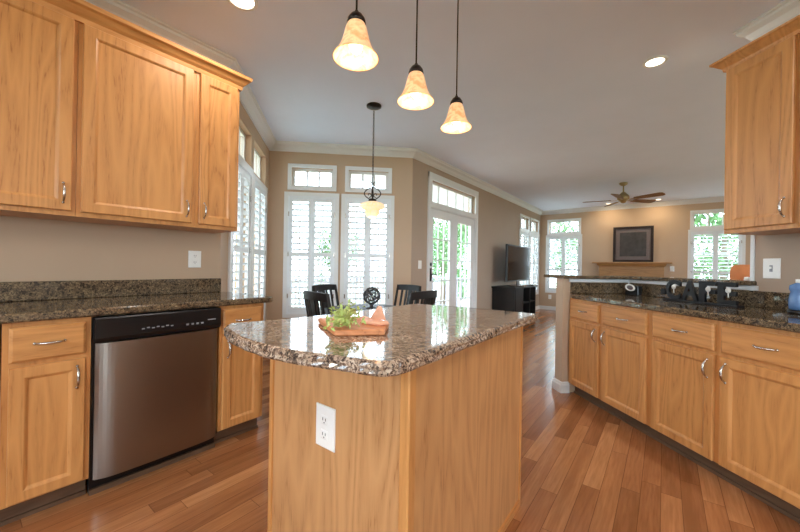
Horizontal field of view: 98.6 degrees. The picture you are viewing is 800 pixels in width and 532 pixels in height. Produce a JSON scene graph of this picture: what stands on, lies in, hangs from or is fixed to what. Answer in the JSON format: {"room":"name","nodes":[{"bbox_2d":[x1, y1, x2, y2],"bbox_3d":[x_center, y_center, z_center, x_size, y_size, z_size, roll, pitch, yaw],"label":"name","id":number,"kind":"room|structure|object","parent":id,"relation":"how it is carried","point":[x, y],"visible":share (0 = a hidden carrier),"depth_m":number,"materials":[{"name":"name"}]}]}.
{"room":"kitchen","nodes":[
{"label":"kitchen","id":0,"kind":"room"},
{"bbox_2d":[0,216,220,281],"bbox_3d":[-2.550,-0.281,1.396,0.140,2.760,3.500,1,0,38],"label":"wall","id":1,"kind":"structure","parent":0,"point":[31,249],"depth_m":2.14,"materials":[{"name":"paint"}]},
{"bbox_2d":[0,0,78,220],"bbox_3d":[-1.972,-0.788,1.698,0.389,1.045,0.511,1,0,38],"label":"upper cabinet","id":2,"kind":"object","parent":1,"relation":"attached to","point":[39,43],"visible":1,"depth_m":1.69,"materials":[{"name":"brown wood"}]},
{"bbox_2d":[0,278,220,301],"bbox_3d":[-2.035,0.140,1.939,0.022,0.106,1.998,1,0,38],"label":"backsplash","id":3,"kind":"structure","parent":1,"relation":"attached to","point":[27,290],"depth_m":2.14,"materials":[{"name":"stone"}]},
{"bbox_2d":[63,23,196,229],"bbox_3d":[-1.639,-0.783,2.130,0.389,1.045,0.576,1,0,38],"label":"upper cabinet","id":4,"kind":"object","parent":1,"relation":"attached to","point":[136,106],"visible":0.99,"depth_m":2.00,"materials":[{"name":"brown wood"}]},
{"bbox_2d":[188,251,200,267],"bbox_3d":[-1.543,-0.051,2.588,0.009,0.125,0.088,1,0,38],"label":"wall outlet","id":5,"kind":"object","parent":1,"relation":"attached to","point":[194,257],"visible":1,"depth_m":2.58,"materials":[{"name":"white plastic"}]},
{"bbox_2d":[178,73,239,232],"bbox_3d":[-1.375,-0.778,2.474,0.389,1.045,0.289,1,0,38],"label":"upper cabinet","id":6,"kind":"object","parent":1,"relation":"attached to","point":[217,102],"visible":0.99,"depth_m":2.37,"materials":[{"name":"brown wood"}]},
{"bbox_2d":[30,0,252,91],"bbox_3d":[-1.853,-1.335,1.836,0.403,0.092,2.025,1,0,38],"label":"crown molding","id":7,"kind":"structure","parent":6,"relation":"attached to","point":[84,12],"depth_m":2.01,"materials":[{"name":"brown wood"}]},
{"bbox_2d":[220,100,268,320],"bbox_3d":[-1.665,-0.264,3.654,0.140,2.760,1.881,1,0,-10],"label":"wall","id":8,"kind":"structure","parent":0,"point":[253,139],"depth_m":3.64,"materials":[{"name":"paint"}]},
{"bbox_2d":[227,154,253,293],"bbox_3d":[-1.575,-0.153,3.309,0.118,1.750,0.780,1,0,-10],"label":"window","id":9,"kind":"structure","parent":8,"relation":"in","point":[241,161],"depth_m":3.34,"materials":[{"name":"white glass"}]},
{"bbox_2d":[232,163,251,293],"bbox_3d":[-1.537,-0.152,3.316,0.071,1.600,0.630,1,0,-10],"label":"plantation shutter","id":10,"kind":"object","parent":9,"relation":"attached to","point":[244,178],"visible":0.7,"depth_m":3.35,"materials":[{"name":"white wood"}]},
{"bbox_2d":[239,127,245,159],"bbox_3d":[-1.605,-1.208,3.357,0.040,0.350,0.560,1,0,-10],"label":"window","id":11,"kind":"structure","parent":8,"relation":"in","point":[241,133],"depth_m":3.60,"materials":[{"name":"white glass"}]},
{"bbox_2d":[254,148,260,177],"bbox_3d":[-1.731,-1.210,4.051,0.040,0.350,0.610,1,0,-10],"label":"window","id":12,"kind":"structure","parent":8,"relation":"in","point":[256,154],"depth_m":4.31,"materials":[{"name":"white glass"}]},
{"bbox_2d":[252,174,267,320],"bbox_3d":[-1.710,-0.154,4.057,0.118,1.690,0.720,1,0,-10],"label":"window","id":13,"kind":"structure","parent":8,"relation":"in","point":[256,178],"depth_m":4.15,"materials":[{"name":"white wood"}]},
{"bbox_2d":[253,180,265,295],"bbox_3d":[-1.672,-0.153,4.064,0.071,1.600,0.630,1,0,-10],"label":"plantation shutter","id":14,"kind":"object","parent":13,"relation":"attached to","point":[260,191],"visible":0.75,"depth_m":4.09,"materials":[{"name":"white wood"}]},
{"bbox_2d":[267,151,412,319],"bbox_3d":[-0.810,-0.248,4.768,1.934,2.760,0.140,1,0,-6],"label":"wall","id":15,"kind":"structure","parent":0,"point":[402,168],"depth_m":4.70,"materials":[{"name":"paint"}]},
{"bbox_2d":[282,191,338,317],"bbox_3d":[-1.206,-0.145,4.695,0.725,1.690,0.118,1,0,-6],"label":"window","id":16,"kind":"structure","parent":15,"relation":"in","point":[284,315],"depth_m":4.62,"materials":[{"name":"white wood"}]},
{"bbox_2d":[286,195,335,313],"bbox_3d":[-1.202,-0.145,4.657,0.635,1.600,0.071,1,0,-6],"label":"plantation shutter","id":17,"kind":"object","parent":16,"relation":"attached to","point":[311,254],"visible":0.88,"depth_m":4.65,"materials":[{"name":"white wood"}]},
{"bbox_2d":[287,163,336,191],"bbox_3d":[-1.189,-1.195,4.696,0.645,0.350,0.118,1,0,-6],"label":"window","id":18,"kind":"structure","parent":15,"relation":"in","point":[291,171],"depth_m":4.67,"materials":[{"name":"white wood"}]},
{"bbox_2d":[345,166,391,193],"bbox_3d":[-0.436,-1.182,4.780,0.640,0.350,0.118,1,0,-6],"label":"window","id":19,"kind":"structure","parent":15,"relation":"in","point":[388,190],"depth_m":4.75,"materials":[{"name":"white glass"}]},
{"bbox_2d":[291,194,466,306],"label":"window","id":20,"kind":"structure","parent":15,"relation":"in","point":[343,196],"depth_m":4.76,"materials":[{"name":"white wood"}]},
{"bbox_2d":[343,198,390,304],"bbox_3d":[-0.452,-0.133,4.740,0.635,1.600,0.071,1,0,-6],"label":"plantation shutter","id":21,"kind":"object","parent":20,"relation":"attached to","point":[366,255],"visible":0.83,"depth_m":4.73,"materials":[{"name":"white wood"}]},
{"bbox_2d":[0,306,799,531],"bbox_3d":[2.245,1.241,3.274,8.800,0.120,12.755,1,0,38],"label":"floor","id":22,"kind":"structure","parent":0,"point":[584,468],"depth_m":1.77,"materials":[{"name":"brown wood"}]},
{"bbox_2d":[0,317,90,526],"bbox_3d":[-1.796,0.675,1.711,0.654,0.875,0.282,1,0,38],"label":"base cabinet","id":23,"kind":"object","parent":22,"relation":"on","point":[45,365],"visible":0.99,"depth_m":1.52,"materials":[{"name":"brown wood"}]},
{"bbox_2d":[87,307,220,495],"bbox_3d":[-1.524,0.683,2.059,0.621,0.868,0.592,1,0,38],"label":"dishwasher","id":24,"kind":"object","parent":22,"relation":"on","point":[153,375],"visible":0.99,"depth_m":1.82,"materials":[{"name":"silver metal"}]},
{"bbox_2d":[214,303,263,443],"bbox_3d":[-1.253,0.684,2.418,0.654,0.875,0.297,1,0,38],"label":"base cabinet","id":25,"kind":"object","parent":22,"relation":"on","point":[239,371],"visible":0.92,"depth_m":2.22,"materials":[{"name":"brown wood"}]},
{"bbox_2d":[303,291,332,316],"bbox_3d":[-0.482,0.663,2.658,0.471,0.949,0.386,1,0,-41],"label":"dining chair","id":26,"kind":"object","parent":22,"relation":"on","point":[311,298],"visible":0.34,"depth_m":2.48,"materials":[{"name":"black wood"}]},
{"bbox_2d":[312,284,339,314],"bbox_3d":[-0.589,0.662,3.365,0.471,0.949,0.386,1,0,26],"label":"dining chair","id":27,"kind":"object","parent":22,"relation":"on","point":[322,288],"visible":0.27,"depth_m":3.50,"materials":[{"name":"black wood"}]},
{"bbox_2d":[320,304,393,314],"bbox_3d":[-0.286,0.762,3.073,0.840,0.748,0.840,1,0,38],"label":"dining table","id":28,"kind":"object","parent":22,"relation":"on","point":[359,305],"visible":0.12,"depth_m":3.24,"materials":[{"name":"black wood"}]},
{"bbox_2d":[363,287,379,308],"bbox_3d":[-0.260,0.290,3.146,0.160,0.198,0.158,1,0,38],"label":"globe ornament","id":29,"kind":"object","parent":28,"relation":"on","point":[369,290],"visible":1,"depth_m":3.11,"materials":[{"name":"black metal"}]},
{"bbox_2d":[267,327,522,531],"bbox_3d":[0.040,0.705,1.489,0.668,0.875,0.937,1,0,38],"label":"kitchen island","id":30,"kind":"object","parent":22,"relation":"on","point":[435,446],"visible":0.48,"depth_m":1.15,"materials":[{"name":"brown wood"}]},
{"bbox_2d":[316,402,335,452],"bbox_3d":[-0.247,0.530,1.132,0.092,0.138,0.009,1,0,38],"label":"wall outlet","id":31,"kind":"object","parent":30,"relation":"attached to","point":[325,415],"visible":1,"depth_m":1.12,"materials":[{"name":"white plastic"}]},
{"bbox_2d":[321,414,327,425],"bbox_3d":[-0.248,0.506,1.130,0.034,0.030,0.003,1,0,38],"label":"receptacle","id":32,"kind":"object","parent":31,"relation":"attached to","point":[324,417],"depth_m":1.13,"materials":[{"name":"white plastic"}]},
{"bbox_2d":[321,429,327,440],"bbox_3d":[-0.249,0.554,1.130,0.034,0.030,0.003,1,0,38],"label":"receptacle","id":33,"kind":"object","parent":31,"relation":"attached to","point":[324,432],"depth_m":1.13,"materials":[{"name":"white plastic"}]},
{"bbox_2d":[224,303,537,376],"bbox_3d":[-0.008,0.246,1.468,0.817,0.040,1.270,1,0,38],"label":"island countertop","id":34,"kind":"structure","parent":30,"relation":"on","point":[418,335],"depth_m":1.08,"materials":[{"name":"stone"}]},
{"bbox_2d":[318,316,388,335],"bbox_3d":[-0.151,0.213,1.237,0.225,0.020,0.308,1,0,-24],"label":"cutting board","id":35,"kind":"object","parent":34,"relation":"on","point":[364,329],"visible":0.73,"depth_m":1.12,"materials":[{"name":"brown wood"}]},
{"bbox_2d":[323,299,365,330],"bbox_3d":[-0.189,0.162,1.197,0.146,0.074,0.375,1,0,-7],"label":"greens","id":36,"kind":"object","parent":35,"relation":"on","point":[344,315],"visible":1,"depth_m":1.14,"materials":[{"name":"green plant"}]},
{"bbox_2d":[360,319,388,325],"bbox_3d":[-0.084,0.198,1.207,0.100,0.010,0.065,1,0,26],"label":"food slab","id":37,"kind":"object","parent":35,"relation":"on","point":[371,321],"visible":0.95,"depth_m":1.19,"materials":[{"name":"orange food"}]},
{"bbox_2d":[369,306,385,319],"bbox_3d":[-0.085,0.177,1.305,0.060,0.052,0.020,1,0,-14],"label":"wedge","id":38,"kind":"object","parent":35,"relation":"on","point":[378,314],"visible":0.93,"depth_m":1.30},
{"bbox_2d":[394,284,420,305],"bbox_3d":[-0.061,0.671,3.530,0.471,0.949,0.386,1,0,-41],"label":"dining chair","id":39,"kind":"object","parent":22,"relation":"on","point":[410,288],"visible":0.27,"depth_m":3.70,"materials":[{"name":"black wood"}]},
{"bbox_2d":[408,290,436,304],"bbox_3d":[0.036,0.672,2.915,0.471,0.949,0.386,1,0,38],"label":"dining chair","id":40,"kind":"object","parent":22,"relation":"on","point":[429,297],"visible":0.26,"depth_m":2.74,"materials":[{"name":"black wood"}]},
{"bbox_2d":[492,284,537,313],"bbox_3d":[2.510,0.807,7.457,0.490,0.765,1.500,1,0,38],"label":"stand","id":41,"kind":"object","parent":22,"relation":"on","point":[504,297],"visible":0.66,"depth_m":6.99,"materials":[{"name":"black wood"}]},
{"bbox_2d":[505,244,529,285],"bbox_3d":[2.561,-0.005,7.416,0.220,0.860,1.440,1,0,38],"label":"television","id":42,"kind":"object","parent":41,"relation":"on","point":[517,258],"visible":0.96,"depth_m":7.28,"materials":[{"name":"black plastic"}]},
{"bbox_2d":[568,298,657,439],"bbox_3d":[1.891,0.737,2.775,0.649,0.875,0.878,1,0,-7],"label":"base cabinet","id":43,"kind":"object","parent":22,"relation":"on","point":[610,345],"visible":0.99,"depth_m":2.63,"materials":[{"name":"brown wood"}]},
{"bbox_2d":[592,262,671,276],"bbox_3d":[5.577,0.573,8.349,1.600,1.337,0.259,1,0,38],"label":"fireplace mantel","id":44,"kind":"object","parent":22,"relation":"on","point":[605,268],"visible":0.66,"depth_m":8.26,"materials":[{"name":"brown wood"}]},
{"bbox_2d":[592,262,671,263],"bbox_3d":[5.588,-0.077,8.350,1.600,0.037,0.259,1,0,38],"label":"shelf","id":45,"kind":"object","parent":44,"relation":"attached to","point":[592,262],"depth_m":8.21,"materials":[{"name":"brown wood"}]},
{"bbox_2d":[650,311,799,523],"bbox_3d":[2.006,0.738,1.897,0.649,0.875,0.890,1,0,-7],"label":"base cabinet","id":46,"kind":"object","parent":22,"relation":"on","point":[725,396],"visible":0.99,"depth_m":1.80,"materials":[{"name":"brown wood"}]},
{"bbox_3d":[2.120,0.739,1.022,0.649,0.875,0.874,1,0,-7],"label":"base cabinet","id":47,"kind":"object","parent":22,"relation":"on","visible":0},
{"bbox_2d":[571,294,799,332],"bbox_3d":[2.027,0.280,1.901,0.640,0.040,2.644,1,0,-7],"label":"countertop","id":48,"kind":"structure","parent":47,"relation":"on","point":[777,319],"depth_m":2.03,"materials":[{"name":"stone"}]},
{"bbox_2d":[625,284,641,295],"bbox_3d":[2.092,0.213,3.088,0.056,0.100,0.130,1,0,-16],"label":"desk clock","id":49,"kind":"object","parent":48,"relation":"on","point":[630,289],"visible":1,"depth_m":3.06,"materials":[{"name":"plastic"}]},
{"bbox_2d":[661,280,744,307],"bbox_3d":[2.079,0.183,2.408,0.060,0.157,0.555,1,0,-7],"label":"sign","id":50,"kind":"object","parent":48,"relation":"on","point":[722,291],"visible":1,"depth_m":2.35,"materials":[{"name":"black metal"}]},
{"bbox_2d":[787,279,799,314],"bbox_3d":[2.190,0.168,1.885,0.092,0.190,0.092,1,0,38],"label":"soap bottle","id":51,"kind":"object","parent":48,"relation":"on","point":[794,296],"visible":1,"depth_m":1.88,"materials":[{"name":"blue plastic"}]},
{"bbox_3d":[4.281,0.939,4.265,0.500,0.556,0.500,1,0,38],"label":"side table","id":52,"kind":"object","parent":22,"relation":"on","visible":0},
{"bbox_2d":[730,265,749,279],"bbox_3d":[4.291,0.322,4.265,0.300,0.675,0.300,1,0,38],"label":"table lamp","id":53,"kind":"object","parent":52,"relation":"on","point":[737,271],"visible":0.2,"depth_m":4.21,"materials":[{"name":"fabric"}]},
{"bbox_3d":[-2.070,0.670,1.355,0.654,0.875,0.599,1,0,38],"label":"base cabinet","id":54,"kind":"object","parent":22,"relation":"on","visible":0},
{"bbox_2d":[0,292,272,323],"bbox_3d":[-1.767,0.217,1.774,0.648,0.040,2.065,1,0,38],"label":"countertop","id":55,"kind":"structure","parent":54,"relation":"on","point":[37,310],"depth_m":1.84,"materials":[{"name":"stone"}]},
{"bbox_2d":[119,0,784,211],"bbox_3d":[2.293,-1.639,3.277,8.800,0.120,12.755,1,0,38],"label":"ceiling","id":56,"kind":"structure","parent":0,"point":[562,109],"depth_m":3.00,"materials":[{"name":"paint"}]},
{"bbox_2d":[227,0,257,10],"bbox_3d":[-0.969,-1.629,2.111,0.184,0.010,0.184,1,0,38],"label":"recessed light","id":57,"kind":"object","parent":56,"relation":"in","point":[245,5],"visible":1,"depth_m":2.15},
{"bbox_2d":[332,0,378,71],"bbox_3d":[-0.145,-1.168,1.187,0.158,0.905,0.158,1,0,38],"label":"pendant light","id":58,"kind":"object","parent":56,"relation":"hanging from","point":[355,52],"visible":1,"depth_m":1.18,"materials":[{"name":"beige glass"}]},
{"bbox_2d":[360,102,384,217],"bbox_3d":[-0.272,-1.050,3.474,0.260,1.139,0.260,1,0,38],"label":"lamp","id":59,"kind":"object","parent":56,"relation":"hanging from","point":[372,208],"visible":1,"depth_m":3.43,"materials":[{"name":"brown metal"}]},
{"bbox_2d":[397,0,433,109],"bbox_3d":[0.074,-1.159,1.472,0.158,0.915,0.158,1,0,38],"label":"pendant light","id":60,"kind":"object","parent":56,"relation":"hanging from","point":[415,95],"visible":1,"depth_m":1.47,"materials":[{"name":"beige glass"}]},
{"bbox_2d":[440,0,471,133],"bbox_3d":[0.294,-1.158,1.758,0.158,0.908,0.158,1,0,38],"label":"pendant light","id":61,"kind":"object","parent":56,"relation":"hanging from","point":[456,122],"visible":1,"depth_m":1.75,"materials":[{"name":"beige glass"}]},
{"bbox_2d":[582,182,664,206],"bbox_3d":[4.118,-1.355,6.379,1.278,0.379,1.264,1,0,38],"label":"ceiling fan","id":62,"kind":"object","parent":56,"relation":"hanging from","point":[623,196],"visible":1,"depth_m":6.34,"materials":[{"name":"gold metal"}]},
{"bbox_2d":[642,55,667,67],"bbox_3d":[1.976,-1.580,2.666,0.164,0.010,0.164,1,0,38],"label":"recessed light","id":63,"kind":"object","parent":56,"relation":"in","point":[655,61],"visible":1,"depth_m":2.66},
{"bbox_2d":[411,158,540,308],"bbox_3d":[2.008,-0.199,7.326,0.140,2.760,6.251,1,0,38],"label":"wall","id":64,"kind":"structure","parent":0,"point":[498,218],"depth_m":6.75,"materials":[{"name":"grey paint"}]},
{"bbox_2d":[84,0,723,214],"bbox_3d":[1.738,-1.533,5.481,14.106,0.105,6.021,1,0,-24],"label":"trim","id":65,"kind":"structure","parent":64,"relation":"attached to","point":[247,98],"depth_m":4.58,"materials":[{"name":"white wood"}]},
{"bbox_2d":[418,260,421,268],"bbox_3d":[0.290,-0.020,4.974,0.008,0.120,0.080,1,0,38],"label":"switch plate","id":66,"kind":"object","parent":64,"relation":"attached to","point":[419,261],"visible":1,"depth_m":4.96,"materials":[{"name":"white plastic"}]},
{"bbox_2d":[430,208,453,305],"bbox_3d":[0.672,0.134,5.495,0.103,2.025,0.771,1,0,38],"label":"door","id":67,"kind":"structure","parent":64,"relation":"in","point":[445,216],"depth_m":5.58,"materials":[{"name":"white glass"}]},
{"bbox_2d":[426,171,478,307],"bbox_3d":[0.872,-0.119,5.833,0.162,2.560,1.710,1,0,38],"label":"trim","id":68,"kind":"structure","parent":64,"relation":"attached to","point":[430,174],"depth_m":5.77,"materials":[{"name":"white wood"}]},
{"bbox_2d":[431,177,476,217],"bbox_3d":[0.903,-1.129,5.823,0.118,0.430,1.600,1,0,38],"label":"window","id":69,"kind":"structure","parent":64,"relation":"in","point":[438,186],"depth_m":5.78,"materials":[{"name":"white wood"}]},
{"bbox_2d":[453,214,473,307],"bbox_3d":[1.119,0.142,6.129,0.040,2.025,0.771,1,0,38],"label":"door","id":70,"kind":"structure","parent":64,"relation":"in","point":[458,219],"depth_m":6.19,"materials":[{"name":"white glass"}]},
{"bbox_2d":[519,229,529,283],"bbox_3d":[3.095,-0.060,8.696,0.118,1.670,0.810,1,0,38],"label":"window","id":71,"kind":"structure","parent":64,"relation":"in","point":[520,230],"depth_m":8.73,"materials":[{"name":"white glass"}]},
{"bbox_2d":[520,231,528,284],"bbox_3d":[3.126,-0.059,8.673,0.071,1.580,0.720,1,0,38],"label":"plantation shutter","id":72,"kind":"object","parent":71,"relation":"attached to","point":[524,234],"visible":0.3,"depth_m":8.66,"materials":[{"name":"white wood"}]},
{"bbox_2d":[520,214,529,231],"bbox_3d":[3.112,-1.084,8.697,0.118,0.380,0.730,1,0,38],"label":"window","id":73,"kind":"structure","parent":64,"relation":"in","point":[522,215],"depth_m":8.72,"materials":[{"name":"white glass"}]},
{"bbox_2d":[529,232,539,294],"bbox_3d":[3.601,-0.051,9.354,0.118,1.670,0.830,1,0,38],"label":"window","id":74,"kind":"structure","parent":64,"relation":"in","point":[530,232],"depth_m":9.49,"materials":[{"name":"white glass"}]},
{"bbox_2d":[530,234,538,292],"bbox_3d":[3.632,-0.050,9.331,0.071,1.580,0.740,1,0,38],"label":"plantation shutter","id":75,"kind":"object","parent":74,"relation":"attached to","point":[535,263],"visible":0.77,"depth_m":9.35,"materials":[{"name":"white wood"}]},
{"bbox_2d":[530,218,538,233],"bbox_3d":[3.618,-1.075,9.355,0.118,0.380,0.750,1,0,38],"label":"window","id":76,"kind":"structure","parent":64,"relation":"in","point":[531,219],"depth_m":9.38,"materials":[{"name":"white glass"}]},
{"bbox_2d":[539,202,750,306],"bbox_3d":[6.708,-0.121,7.743,6.806,2.760,0.140,1,0,38],"label":"wall","id":77,"kind":"structure","parent":0,"point":[671,224],"depth_m":8.43,"materials":[{"name":"paint"}]},
{"bbox_2d":[535,305,555,309],"bbox_3d":[5.383,1.186,6.047,6.806,0.100,4.135,1,0,38],"label":"baseboard","id":78,"kind":"structure","parent":77,"relation":"attached to","point":[538,306],"depth_m":9.59,"materials":[{"name":"white wood"}]},
{"bbox_2d":[545,234,581,292],"bbox_3d":[4.479,-0.051,9.418,0.910,1.600,0.118,1,0,38],"label":"window","id":79,"kind":"structure","parent":77,"relation":"in","point":[580,235],"depth_m":9.50,"materials":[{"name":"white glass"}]},
{"bbox_2d":[547,236,579,290],"bbox_3d":[4.456,-0.051,9.388,0.820,1.510,0.071,1,0,38],"label":"plantation shutter","id":80,"kind":"object","parent":79,"relation":"attached to","point":[553,239],"visible":0.73,"depth_m":9.39,"materials":[{"name":"white wood"}]},
{"bbox_2d":[547,218,580,234],"bbox_3d":[4.496,-1.066,9.419,0.850,0.430,0.118,1,0,38],"label":"window","id":81,"kind":"structure","parent":77,"relation":"in","point":[578,220],"depth_m":9.39,"materials":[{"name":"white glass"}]},
{"bbox_2d":[613,226,653,261],"bbox_3d":[5.689,-0.529,8.407,0.820,0.868,0.042,1,0,38],"label":"framed picture","id":82,"kind":"object","parent":77,"relation":"attached to","point":[635,243],"visible":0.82,"depth_m":8.39},
{"bbox_2d":[620,232,646,255],"bbox_3d":[5.689,-0.529,8.406,0.540,0.588,0.003,1,0,38],"label":"print","id":83,"kind":"object","parent":82,"relation":"attached to","point":[631,243],"depth_m":8.40},
{"bbox_2d":[690,209,723,229],"bbox_3d":[6.930,-1.027,7.548,0.870,0.430,0.118,1,0,38],"label":"window","id":84,"kind":"structure","parent":77,"relation":"in","point":[693,213],"depth_m":7.64,"materials":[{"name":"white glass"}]},
{"bbox_2d":[687,228,745,277],"bbox_3d":[6.913,-0.013,7.547,0.930,1.600,0.118,1,0,38],"label":"window","id":85,"kind":"structure","parent":77,"relation":"in","point":[721,229],"depth_m":7.62,"materials":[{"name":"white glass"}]},
{"bbox_2d":[690,231,741,278],"bbox_3d":[6.889,-0.013,7.517,0.840,1.510,0.071,1,0,38],"label":"plantation shutter","id":86,"kind":"object","parent":85,"relation":"attached to","point":[714,272],"visible":0.67,"depth_m":7.52,"materials":[{"name":"white wood"}]},
{"bbox_2d":[555,278,737,391],"bbox_3d":[1.950,0.649,2.783,0.792,1.052,1.119,1,0,-7],"label":"wall","id":87,"kind":"structure","parent":0,"point":[563,295],"depth_m":3.19,"materials":[{"name":"paint"}]},
{"bbox_2d":[552,378,569,392],"bbox_3d":[1.941,1.125,2.793,0.828,0.100,1.133,1,0,-7],"label":"baseboard","id":88,"kind":"structure","parent":87,"relation":"attached to","point":[562,387],"depth_m":3.17,"materials":[{"name":"white wood"}]},
{"bbox_2d":[544,274,756,285],"bbox_3d":[2.014,0.108,2.881,0.983,0.030,1.370,1,0,-7],"label":"bar","id":89,"kind":"object","parent":87,"relation":"on","point":[651,278],"visible":0.71,"depth_m":3.00,"materials":[{"name":"stone"}]},
{"bbox_2d":[569,279,758,290],"bbox_3d":[1.938,0.138,2.701,0.617,0.030,1.054,1,0,-7],"label":"trim","id":90,"kind":"structure","parent":87,"relation":"attached to","point":[741,287],"depth_m":3.05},
{"bbox_2d":[570,282,789,309],"bbox_3d":[2.047,0.208,1.908,0.601,0.104,2.653,1,0,-7],"label":"backsplash","id":91,"kind":"structure","parent":87,"relation":"attached to","point":[761,299],"depth_m":2.66,"materials":[{"name":"stone"}]},
{"bbox_2d":[755,233,799,292],"bbox_3d":[2.646,-0.196,0.188,0.120,2.760,4.200,1,0,-7],"label":"wall","id":92,"kind":"structure","parent":0,"point":[786,247],"depth_m":2.11,"materials":[{"name":"grey paint"}]},
{"bbox_2d":[750,38,756,290],"bbox_3d":[2.321,-0.199,2.253,0.030,2.760,0.020,1,0,-7],"label":"trim","id":93,"kind":"structure","parent":92,"relation":"attached to","point":[752,238],"depth_m":2.25,"materials":[{"name":"white wood"}]},
{"bbox_2d":[724,34,799,234],"bbox_3d":[2.177,-0.714,1.985,0.356,1.035,0.362,1,0,-7],"label":"upper cabinet","id":94,"kind":"object","parent":92,"relation":"attached to","point":[762,120],"visible":1,"depth_m":1.94,"materials":[{"name":"brown wood"}]},
{"bbox_2d":[709,14,799,72],"bbox_3d":[2.220,-1.245,1.716,0.360,0.066,1.022,1,0,-7],"label":"crown molding","id":95,"kind":"structure","parent":94,"relation":"on","point":[790,28],"depth_m":1.94,"materials":[{"name":"brown wood"}]},
{"bbox_2d":[733,0,799,40],"bbox_3d":[2.663,-1.523,0.227,0.271,0.105,4.276,1,0,-7],"label":"trim","id":96,"kind":"structure","parent":92,"relation":"attached to","point":[786,10],"depth_m":2.14,"materials":[{"name":"white wood"}]},
{"bbox_2d":[763,258,780,278],"bbox_3d":[2.316,0.016,2.148,0.018,0.125,0.090,1,0,-7],"label":"switch plate","id":97,"kind":"object","parent":92,"relation":"attached to","point":[771,267],"visible":1,"depth_m":2.14,"materials":[{"name":"white plastic"}]},
{"bbox_2d":[799,162,799,227],"bbox_3d":[2.240,-0.719,1.506,0.356,1.045,0.599,1,0,-7],"label":"upper cabinet","id":98,"kind":"object","parent":92,"relation":"attached to","point":[799,162],"visible":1,"depth_m":1.77,"materials":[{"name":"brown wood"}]},
{"label":"outside","id":99,"kind":"structure","parent":0,"visible":0},
{"bbox_2d":[233,275,555,306],"bbox_3d":[12.144,2.808,15.854,120.000,0.300,100.000,1,0,38],"label":"ground","id":100,"kind":"structure","parent":99,"point":[293,289],"depth_m":35.35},
{"bbox_2d":[307,224,371,284],"bbox_3d":[-3.511,-0.036,20.840,4.506,4.900,2.857,1,0,38],"label":"broadleaf tree","id":101,"kind":"object","parent":100,"relation":"on","point":[319,235],"visible":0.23,"depth_m":20.55,"materials":[{"name":"green plant"}]},
{"bbox_2d":[433,218,467,304],"bbox_3d":[1.937,-0.229,15.149,3.610,5.454,3.523,1,0,38],"label":"broadleaf tree","id":102,"kind":"object","parent":100,"relation":"on","point":[435,222],"visible":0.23,"depth_m":14.59,"materials":[{"name":"green plant"}]},
{"bbox_2d":[433,220,467,283],"bbox_3d":[3.030,-0.529,23.205,3.741,6.114,5.509,1,0,-14],"label":"broadleaf tree","id":103,"kind":"object","parent":100,"relation":"on","point":[439,220],"visible":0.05,"depth_m":22.49,"materials":[{"name":"green plant"}]},
{"bbox_2d":[532,222,577,274],"bbox_3d":[8.491,-0.297,17.571,5.351,5.818,3.393,1,0,7],"label":"broadleaf tree","id":104,"kind":"object","parent":100,"relation":"on","point":[565,228],"visible":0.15,"depth_m":17.31,"materials":[{"name":"green plant"}]},
{"bbox_2d":[694,213,737,278],"bbox_3d":[12.761,-0.390,13.619,3.964,6.136,4.062,1,0,-21],"label":"broadleaf tree","id":105,"kind":"object","parent":100,"relation":"on","point":[715,218],"visible":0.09,"depth_m":13.48,"materials":[{"name":"green plant"}]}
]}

